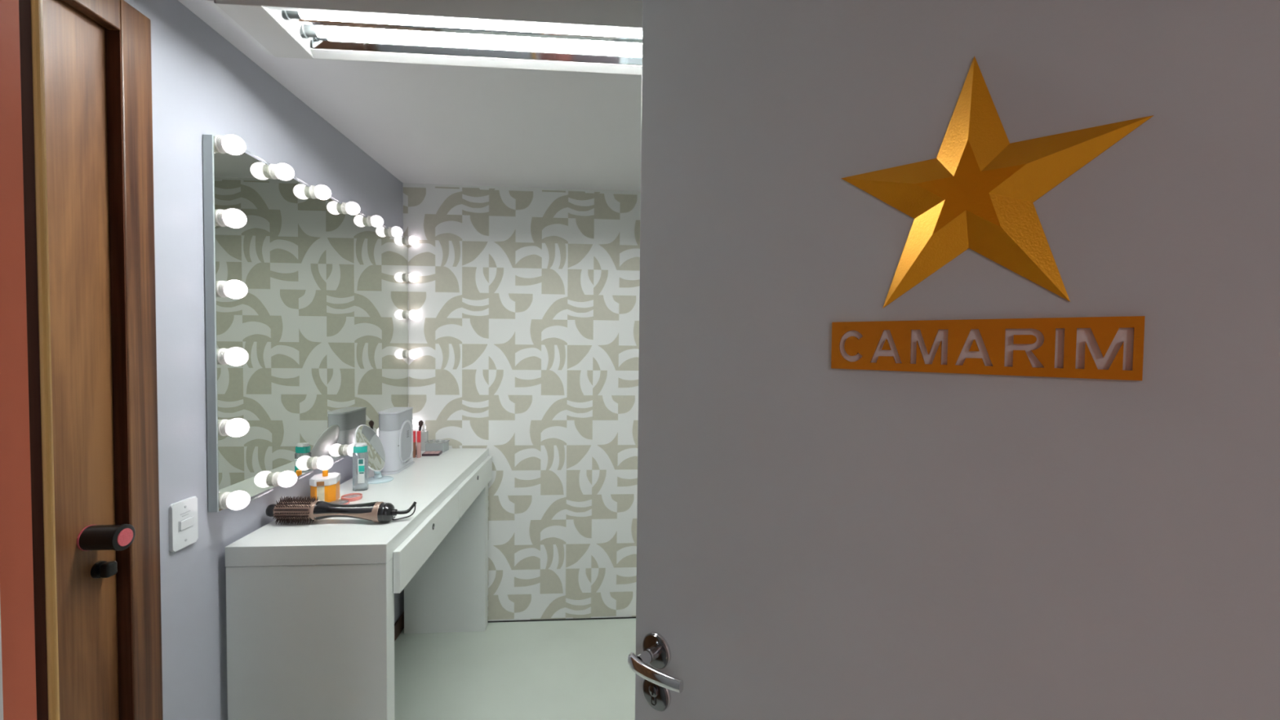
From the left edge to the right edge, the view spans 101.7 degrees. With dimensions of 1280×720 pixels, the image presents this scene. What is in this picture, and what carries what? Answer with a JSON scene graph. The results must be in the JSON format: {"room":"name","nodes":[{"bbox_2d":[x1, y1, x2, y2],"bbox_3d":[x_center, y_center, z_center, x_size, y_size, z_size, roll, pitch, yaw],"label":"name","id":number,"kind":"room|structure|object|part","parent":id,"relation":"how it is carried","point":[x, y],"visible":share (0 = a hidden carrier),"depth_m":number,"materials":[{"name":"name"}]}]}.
{"room":"backstage room","nodes":[
{"label":"backstage room","id":0,"kind":"room"},
{"bbox_2d":[124,0,404,719],"bbox_3d":[-1.155,0.274,1.437,0.100,2.242,2.402,0,2,-4],"label":"wall","id":1,"kind":"structure","parent":0,"point":[202,84],"depth_m":1.28,"materials":[{"name":"white paint"}]},
{"bbox_2d":[42,0,163,719],"bbox_3d":[-1.070,0.349,0.708,0.161,2.139,0.892,0,2,-4],"label":"door","id":2,"kind":"structure","parent":1,"relation":"in","point":[98,64],"depth_m":1.05,"materials":[{"name":"brown wood"}]},
{"bbox_3d":[-1.079,0.349,1.022,0.003,0.049,0.049,0,2,-4],"label":"knob plate","id":3,"kind":"part","parent":2,"relation":"part of","materials":[{"name":"red paint"}]},
{"bbox_3d":[-1.048,0.349,1.025,0.066,0.050,0.050,0,2,-4],"label":"knob","id":4,"kind":"part","parent":2,"relation":"part of","materials":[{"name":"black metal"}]},
{"bbox_2d":[168,496,198,551],"bbox_3d":[-1.085,0.390,1.242,0.012,0.112,0.076,0,2,-4],"label":"light switch","id":5,"kind":"object","parent":1,"relation":"attached to","point":[183,514],"visible":1,"depth_m":1.23,"materials":[{"name":"white plastic"}]},
{"bbox_3d":[-1.083,0.391,1.242,0.001,0.025,0.043,0,2,-4],"label":"rocker frame","id":6,"kind":"part","parent":5,"relation":"part of","materials":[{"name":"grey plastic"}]},
{"bbox_2d":[202,134,418,512],"bbox_3d":[-1.099,-0.113,1.969,0.082,0.968,1.324,0,2,-4],"label":"vanity mirror","id":7,"kind":"object","parent":1,"relation":"attached to","point":[308,314],"visible":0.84,"depth_m":1.61,"materials":[{"name":"silver glass"}]},
{"bbox_2d":[213,134,245,155],"bbox_3d":[-1.034,-0.545,1.321,0.058,0.049,0.049,0,2,-4],"label":"bulb","id":8,"kind":"object","parent":7,"relation":"attached to","point":[228,144],"depth_m":1.31,"materials":[{"name":"white glass"}]},
{"bbox_2d":[214,208,246,228],"bbox_3d":[-1.036,-0.360,1.326,0.058,0.049,0.049,0,2,-4],"label":"bulb","id":9,"kind":"object","parent":7,"relation":"attached to","point":[224,218],"depth_m":1.31,"materials":[{"name":"white glass"}]},
{"bbox_2d":[215,280,247,298],"bbox_3d":[-1.038,-0.180,1.332,0.058,0.049,0.049,0,2,-4],"label":"bulb","id":10,"kind":"object","parent":7,"relation":"attached to","point":[224,289],"depth_m":1.32,"materials":[{"name":"white glass"}]},
{"bbox_2d":[217,346,248,366],"bbox_3d":[-1.040,-0.009,1.337,0.058,0.049,0.049,0,2,-4],"label":"bulb","id":11,"kind":"object","parent":7,"relation":"attached to","point":[226,356],"depth_m":1.32,"materials":[{"name":"white glass"}]},
{"bbox_2d":[217,417,249,437],"bbox_3d":[-1.042,0.174,1.343,0.058,0.049,0.049,0,2,-4],"label":"bulb","id":12,"kind":"object","parent":7,"relation":"attached to","point":[227,427],"depth_m":1.33,"materials":[{"name":"white glass"}]},
{"bbox_2d":[218,490,250,510],"bbox_3d":[-1.044,0.363,1.349,0.058,0.049,0.049,0,2,-4],"label":"bulb","id":13,"kind":"object","parent":7,"relation":"attached to","point":[232,500],"depth_m":1.33,"materials":[{"name":"white glass"}]},
{"bbox_2d":[267,163,294,180],"bbox_3d":[-1.050,-0.553,1.532,0.058,0.049,0.049,0,2,-4],"label":"bulb","id":14,"kind":"object","parent":7,"relation":"attached to","point":[283,171],"depth_m":1.52,"materials":[{"name":"white glass"}]},
{"bbox_2d":[271,471,297,487],"bbox_3d":[-1.060,0.356,1.560,0.058,0.049,0.049,0,2,-4],"label":"bulb","id":15,"kind":"object","parent":7,"relation":"attached to","point":[282,478],"depth_m":1.54,"materials":[{"name":"white glass"}]},
{"bbox_2d":[308,184,331,199],"bbox_3d":[-1.066,-0.561,1.744,0.058,0.049,0.049,0,2,-4],"label":"bulb","id":16,"kind":"object","parent":7,"relation":"attached to","point":[322,192],"depth_m":1.73,"materials":[{"name":"white glass"}]},
{"bbox_2d":[311,455,333,470],"bbox_3d":[-1.076,0.350,1.772,0.058,0.049,0.049,0,2,-4],"label":"bulb","id":17,"kind":"object","parent":7,"relation":"attached to","point":[324,462],"depth_m":1.76,"materials":[{"name":"white glass"}]},
{"bbox_2d":[342,443,354,456],"bbox_3d":[-1.092,0.343,1.984,0.058,0.049,0.049,0,2,-4],"label":"bulb","id":18,"kind":"object","parent":7,"relation":"attached to","point":[348,449],"depth_m":1.97,"materials":[{"name":"white glass"}]},
{"bbox_2d":[341,201,359,215],"bbox_3d":[-1.082,-0.569,1.956,0.058,0.049,0.049,0,2,-4],"label":"bulb","id":19,"kind":"object","parent":7,"relation":"attached to","point":[353,208],"depth_m":1.94,"materials":[{"name":"white glass"}]},
{"bbox_2d":[366,215,383,227],"bbox_3d":[-1.098,-0.577,2.168,0.058,0.049,0.049,0,2,-4],"label":"bulb","id":20,"kind":"object","parent":7,"relation":"attached to","point":[376,221],"depth_m":2.15,"materials":[{"name":"white glass"}]},
{"bbox_2d":[387,226,402,237],"bbox_3d":[-1.114,-0.585,2.379,0.058,0.049,0.049,0,2,-4],"label":"bulb","id":21,"kind":"object","parent":7,"relation":"attached to","point":[397,232],"depth_m":2.36,"materials":[{"name":"white glass"}]},
{"bbox_2d":[404,310,418,319],"bbox_3d":[-1.135,-0.226,2.603,0.058,0.049,0.049,0,2,-4],"label":"bulb","id":22,"kind":"object","parent":7,"relation":"attached to","point":[412,314],"depth_m":2.58,"materials":[{"name":"white glass"}]},
{"bbox_2d":[404,272,418,282],"bbox_3d":[-1.133,-0.411,2.597,0.058,0.049,0.049,0,2,-4],"label":"bulb","id":23,"kind":"object","parent":7,"relation":"attached to","point":[412,277],"depth_m":2.58,"materials":[{"name":"white glass"}]},
{"bbox_2d":[404,235,418,245],"bbox_3d":[-1.131,-0.593,2.591,0.058,0.049,0.049,0,2,-4],"label":"bulb","id":24,"kind":"object","parent":7,"relation":"attached to","point":[412,240],"depth_m":2.57,"materials":[{"name":"white glass"}]},
{"bbox_2d":[405,349,418,359],"bbox_3d":[-1.137,-0.029,2.608,0.058,0.049,0.049,0,2,-4],"label":"bulb","id":25,"kind":"object","parent":7,"relation":"attached to","point":[413,353],"depth_m":2.59,"materials":[{"name":"white glass"}]},
{"bbox_2d":[412,419,418,429],"bbox_3d":[-1.141,0.323,2.619,0.058,0.049,0.049,0,2,-4],"label":"bulb","id":26,"kind":"object","parent":7,"relation":"attached to","point":[415,423],"depth_m":2.61,"materials":[{"name":"white glass"}]},
{"bbox_2d":[394,611,404,641],"bbox_3d":[-1.146,1.343,1.929,0.012,0.075,1.490,0,2,-4],"label":"baseboard","id":27,"kind":"structure","parent":1,"relation":"attached to","point":[399,624],"depth_m":2.58,"materials":[{"name":"brown wood"}]},
{"bbox_2d":[177,0,642,191],"bbox_3d":[0.515,-0.832,-0.087,3.400,0.100,6.200,0,2,-4],"label":"ceiling","id":28,"kind":"structure","parent":0,"point":[433,124],"depth_m":1.83,"materials":[{"name":"paint"}]},
{"bbox_2d":[204,0,642,75],"bbox_3d":[-0.213,-0.802,1.292,1.481,0.061,0.214,0,2,-4],"label":"ceiling light","id":29,"kind":"object","parent":28,"relation":"attached to","point":[583,36],"visible":0.59,"depth_m":1.27,"materials":[{"name":"white metal"}]},
{"bbox_2d":[394,617,635,719],"bbox_3d":[0.490,1.508,-0.015,3.400,0.100,6.200,0,2,-4],"label":"floor","id":30,"kind":"structure","parent":0,"point":[579,669],"depth_m":2.29,"materials":[{"name":"grey tile"}]},
{"bbox_2d":[224,448,492,719],"bbox_3d":[-0.923,0.924,2.026,0.429,0.911,1.279,0,2,-4],"label":"table","id":31,"kind":"object","parent":30,"relation":"on","point":[310,606],"visible":0.96,"depth_m":1.39,"materials":[{"name":"white laminate"}]},
{"bbox_3d":[-0.887,0.971,1.416,0.406,0.857,0.052,0,2,-4],"label":"panel","id":32,"kind":"part","parent":31,"relation":"part of","materials":[{"name":"white laminate"}]},
{"bbox_2d":[309,469,340,502],"bbox_3d":[-1.062,0.423,1.758,0.079,0.104,0.098,0,2,-18],"label":"storage jar","id":33,"kind":"object","parent":31,"relation":"on","point":[325,486],"visible":0.97,"depth_m":1.72,"materials":[{"name":"orange plastic"}]},
{"bbox_3d":[-1.062,0.381,1.757,0.017,0.020,0.017,0,2,-18],"label":"lid knob","id":34,"kind":"part","parent":33,"relation":"part of","materials":[{"name":"orange plastic"}]},
{"bbox_2d":[265,496,416,524],"bbox_3d":[-0.891,0.445,1.552,0.420,0.077,0.084,1,2,-3],"label":"hair styler","id":35,"kind":"object","parent":31,"relation":"on","point":[286,509],"visible":1,"depth_m":1.53,"materials":[{"name":"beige plastic"}]},
{"bbox_3d":[-0.872,0.450,1.552,0.171,0.061,0.057,1,2,-3],"label":"handle","id":36,"kind":"part","parent":35,"relation":"part of","materials":[{"name":"black plastic"}]},
{"bbox_3d":[-0.756,0.456,1.558,0.034,0.058,0.058,1,2,-3],"label":"handle","id":37,"kind":"part","parent":35,"relation":"part of","materials":[{"name":"black plastic"}]},
{"bbox_3d":[-0.718,0.458,1.577,0.070,0.052,0.052,1,2,-3],"label":"cord","id":38,"kind":"part","parent":35,"relation":"part of","materials":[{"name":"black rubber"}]},
{"bbox_2d":[328,493,362,504],"bbox_3d":[-0.992,0.470,1.753,0.067,0.012,0.121,1,2,18],"label":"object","id":39,"kind":"object","parent":31,"relation":"on","point":[346,499],"visible":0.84,"depth_m":1.76,"materials":[{"name":"pink plastic"}]},
{"bbox_3d":[-1.001,0.473,1.728,0.062,0.008,0.062,0,2,-4],"label":"compact lid","id":40,"kind":"part","parent":39,"relation":"part of","materials":[{"name":"pink plastic"}]},
{"bbox_2d":[352,442,368,491],"bbox_3d":[-1.014,0.387,1.891,0.048,0.170,0.035,0,2,-12],"label":"bottle","id":41,"kind":"object","parent":31,"relation":"on","point":[360,454],"visible":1,"depth_m":1.88,"materials":[{"name":"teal plastic"}]},
{"bbox_2d":[358,459,363,464],"bbox_3d":[-1.004,0.366,1.875,0.015,0.017,0.001,0,2,-12],"label":"print","id":42,"kind":"object","parent":41,"relation":"on","point":[360,461],"depth_m":1.87},
{"bbox_2d":[358,465,364,471],"bbox_3d":[-1.003,0.391,1.876,0.019,0.022,0.001,0,2,-12],"label":"print","id":43,"kind":"object","parent":41,"relation":"on","point":[361,468],"depth_m":1.88},
{"bbox_2d":[354,424,393,484],"bbox_3d":[-1.018,0.359,2.006,0.116,0.219,0.192,0,2,-4],"label":"mirror","id":44,"kind":"object","parent":31,"relation":"on","point":[363,433],"visible":0.89,"depth_m":2.01,"materials":[{"name":"blue plastic"}]},
{"bbox_3d":[-1.034,0.337,2.004,0.071,0.170,0.184,0,2,-4],"label":"glass","id":45,"kind":"part","parent":44,"relation":"part of","materials":[{"name":"mirror"}]},
{"bbox_3d":[-1.016,0.439,2.021,0.032,0.051,0.038,0,2,-4],"label":"stem","id":46,"kind":"part","parent":44,"relation":"part of","materials":[{"name":"white plastic"}]},
{"bbox_2d":[377,407,414,475],"bbox_3d":[-1.034,0.336,2.212,0.095,0.251,0.212,0,2,-4],"label":"appliance","id":47,"kind":"object","parent":31,"relation":"on","point":[395,424],"visible":0.97,"depth_m":2.14,"materials":[{"name":"white plastic"}]},
{"bbox_3d":[-1.038,0.252,2.208,0.078,0.068,0.186,0,2,-4],"label":"tank","id":48,"kind":"part","parent":47,"relation":"part of","materials":[{"name":"plastic"}]},
{"bbox_3d":[-1.037,0.214,2.207,0.082,0.006,0.190,0,2,-4],"label":"appliance lid","id":49,"kind":"part","parent":47,"relation":"part of","materials":[{"name":"white plastic"}]},
{"bbox_3d":[-0.999,0.352,2.227,0.001,0.171,0.128,0,2,-4],"label":"recess panel","id":50,"kind":"part","parent":47,"relation":"part of","materials":[{"name":"plastic"}]},
{"bbox_2d":[413,431,416,457],"bbox_3d":[-1.055,0.393,2.430,0.016,0.124,0.016,0,2,-4],"label":"lip gloss","id":51,"kind":"object","parent":31,"relation":"on","point":[414,432],"visible":0.67,"depth_m":2.42},
{"bbox_2d":[416,431,421,457],"bbox_3d":[-1.031,0.393,2.429,0.016,0.124,0.016,0,2,-4],"label":"lip gloss","id":52,"kind":"object","parent":31,"relation":"on","point":[419,433],"visible":1,"depth_m":2.42},
{"bbox_2d":[417,420,423,431],"bbox_3d":[-1.050,0.370,2.485,0.031,0.165,0.025,0,2,-4],"label":"makeup brush","id":53,"kind":"object","parent":31,"relation":"on","point":[420,423],"visible":0.49,"depth_m":2.48,"materials":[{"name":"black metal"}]},
{"bbox_2d":[421,423,428,450],"bbox_3d":[-1.072,0.384,2.589,0.032,0.132,0.026,0,2,-4],"label":"perfume bottle","id":54,"kind":"object","parent":31,"relation":"on","point":[424,434],"visible":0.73,"depth_m":2.58,"materials":[{"name":"grey glass"}]},
{"bbox_3d":[-0.693,0.576,1.736,0.019,0.117,0.606,0,2,-4],"label":"drawer","id":55,"kind":"part","parent":31,"relation":"part of","materials":[{"name":"white laminate"}]},
{"bbox_2d":[422,450,442,456],"bbox_3d":[-0.998,0.448,2.502,0.078,0.010,0.072,0,2,-7],"label":"palette","id":56,"kind":"object","parent":31,"relation":"on","point":[433,453],"visible":1,"depth_m":2.48,"materials":[{"name":"plastic"}]},
{"bbox_2d":[424,439,449,452],"bbox_3d":[-1.006,0.424,2.586,0.098,0.054,0.076,1,2,2],"label":"case","id":57,"kind":"object","parent":31,"relation":"on","point":[431,445],"visible":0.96,"depth_m":2.55,"materials":[{"name":"clear plastic"}]},
{"bbox_3d":[-1.006,0.404,2.585,0.098,0.005,0.076,1,2,2],"label":"case lid","id":58,"kind":"part","parent":57,"relation":"part of","materials":[{"name":"clear plastic"}]},
{"bbox_3d":[-0.973,0.932,2.622,0.396,0.857,0.061,0,2,-4],"label":"panel","id":59,"kind":"part","parent":31,"relation":"part of","materials":[{"name":"white laminate"}]},
{"bbox_3d":[-0.740,0.556,2.352,0.019,0.117,0.614,0,2,-4],"label":"drawer","id":60,"kind":"part","parent":31,"relation":"part of","materials":[{"name":"white laminate"}]},
{"bbox_2d":[402,182,640,621],"bbox_3d":[0.165,0.247,2.792,2.940,2.242,0.100,0,2,-4],"label":"wall","id":61,"kind":"structure","parent":0,"point":[525,334],"depth_m":2.69,"materials":[{"name":"white paper"}]},
{"bbox_2d":[488,617,635,622],"bbox_3d":[0.157,1.366,2.774,2.740,0.006,0.004,0,2,-4],"label":"trim","id":62,"kind":"structure","parent":61,"relation":"attached to","point":[609,617],"depth_m":2.73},
{"bbox_3d":[0.356,0.326,0.287,2.940,2.242,0.098,0,2,-4],"label":"wall","id":63,"kind":"structure","parent":0,"visible":0},
{"bbox_2d":[18,0,48,719],"bbox_3d":[-0.332,0.374,0.288,0.010,2.130,0.006,0,2,-4],"label":"trim","id":64,"kind":"structure","parent":63,"relation":"attached to","point":[24,6],"depth_m":0.28,"materials":[{"name":"brown wood"}]},
{"bbox_2d":[30,0,59,719],"bbox_3d":[-0.332,0.374,0.295,0.012,2.130,0.007,0,2,-4],"label":"trim","id":65,"kind":"structure","parent":63,"relation":"attached to","point":[37,11],"depth_m":0.28,"materials":[{"name":"brown wood"}]},
{"bbox_2d":[627,0,1279,719],"bbox_3d":[0.285,0.384,0.571,0.800,2.092,0.095,2,2,41],"label":"door","id":66,"kind":"structure","parent":63,"relation":"in","point":[815,540],"depth_m":0.55,"materials":[{"name":"grey paint"}]},
{"bbox_3d":[0.019,0.456,0.756,0.098,0.022,0.020,2,2,41],"label":"lever","id":67,"kind":"part","parent":66,"relation":"part of","materials":[{"name":"silver metal"}]},
{"bbox_3d":[0.025,0.454,0.813,0.053,0.053,0.009,2,2,41],"label":"handle","id":68,"kind":"part","parent":66,"relation":"part of","materials":[{"name":"silver metal"}]},
{"bbox_2d":[831,315,1145,380],"bbox_3d":[0.331,-0.014,0.535,0.268,0.055,0.005,2,2,41],"label":"name plate","id":69,"kind":"object","parent":66,"relation":"attached to","point":[1104,348],"visible":1,"depth_m":0.51,"materials":[{"name":"orange metal"}]},
{"bbox_2d":[840,56,1153,308],"bbox_3d":[0.330,-0.181,0.522,0.263,0.251,0.021,2,2,41],"label":"star","id":70,"kind":"object","parent":66,"relation":"attached to","point":[980,188],"visible":1,"depth_m":0.51,"materials":[{"name":"gold metal"}]},
{"bbox_3d":[-0.262,0.372,-1.414,0.108,2.242,3.199,0,2,-4],"label":"wall","id":71,"kind":"structure","parent":0,"visible":0},
{"bbox_2d":[0,606,3,719],"bbox_3d":[-0.321,0.382,0.208,0.007,2.120,0.120,0,2,-4],"label":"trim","id":72,"kind":"structure","parent":71,"relation":"attached to","point":[1,666],"depth_m":0.26,"materials":[{"name":"white wood"}]},
{"bbox_2d":[0,0,36,719],"bbox_3d":[-0.290,0.392,-0.262,0.012,2.130,1.098,0,2,-4],"label":"trim","id":73,"kind":"structure","parent":71,"relation":"attached to","point":[16,568],"depth_m":0.27,"materials":[{"name":"wood"}]}
]}

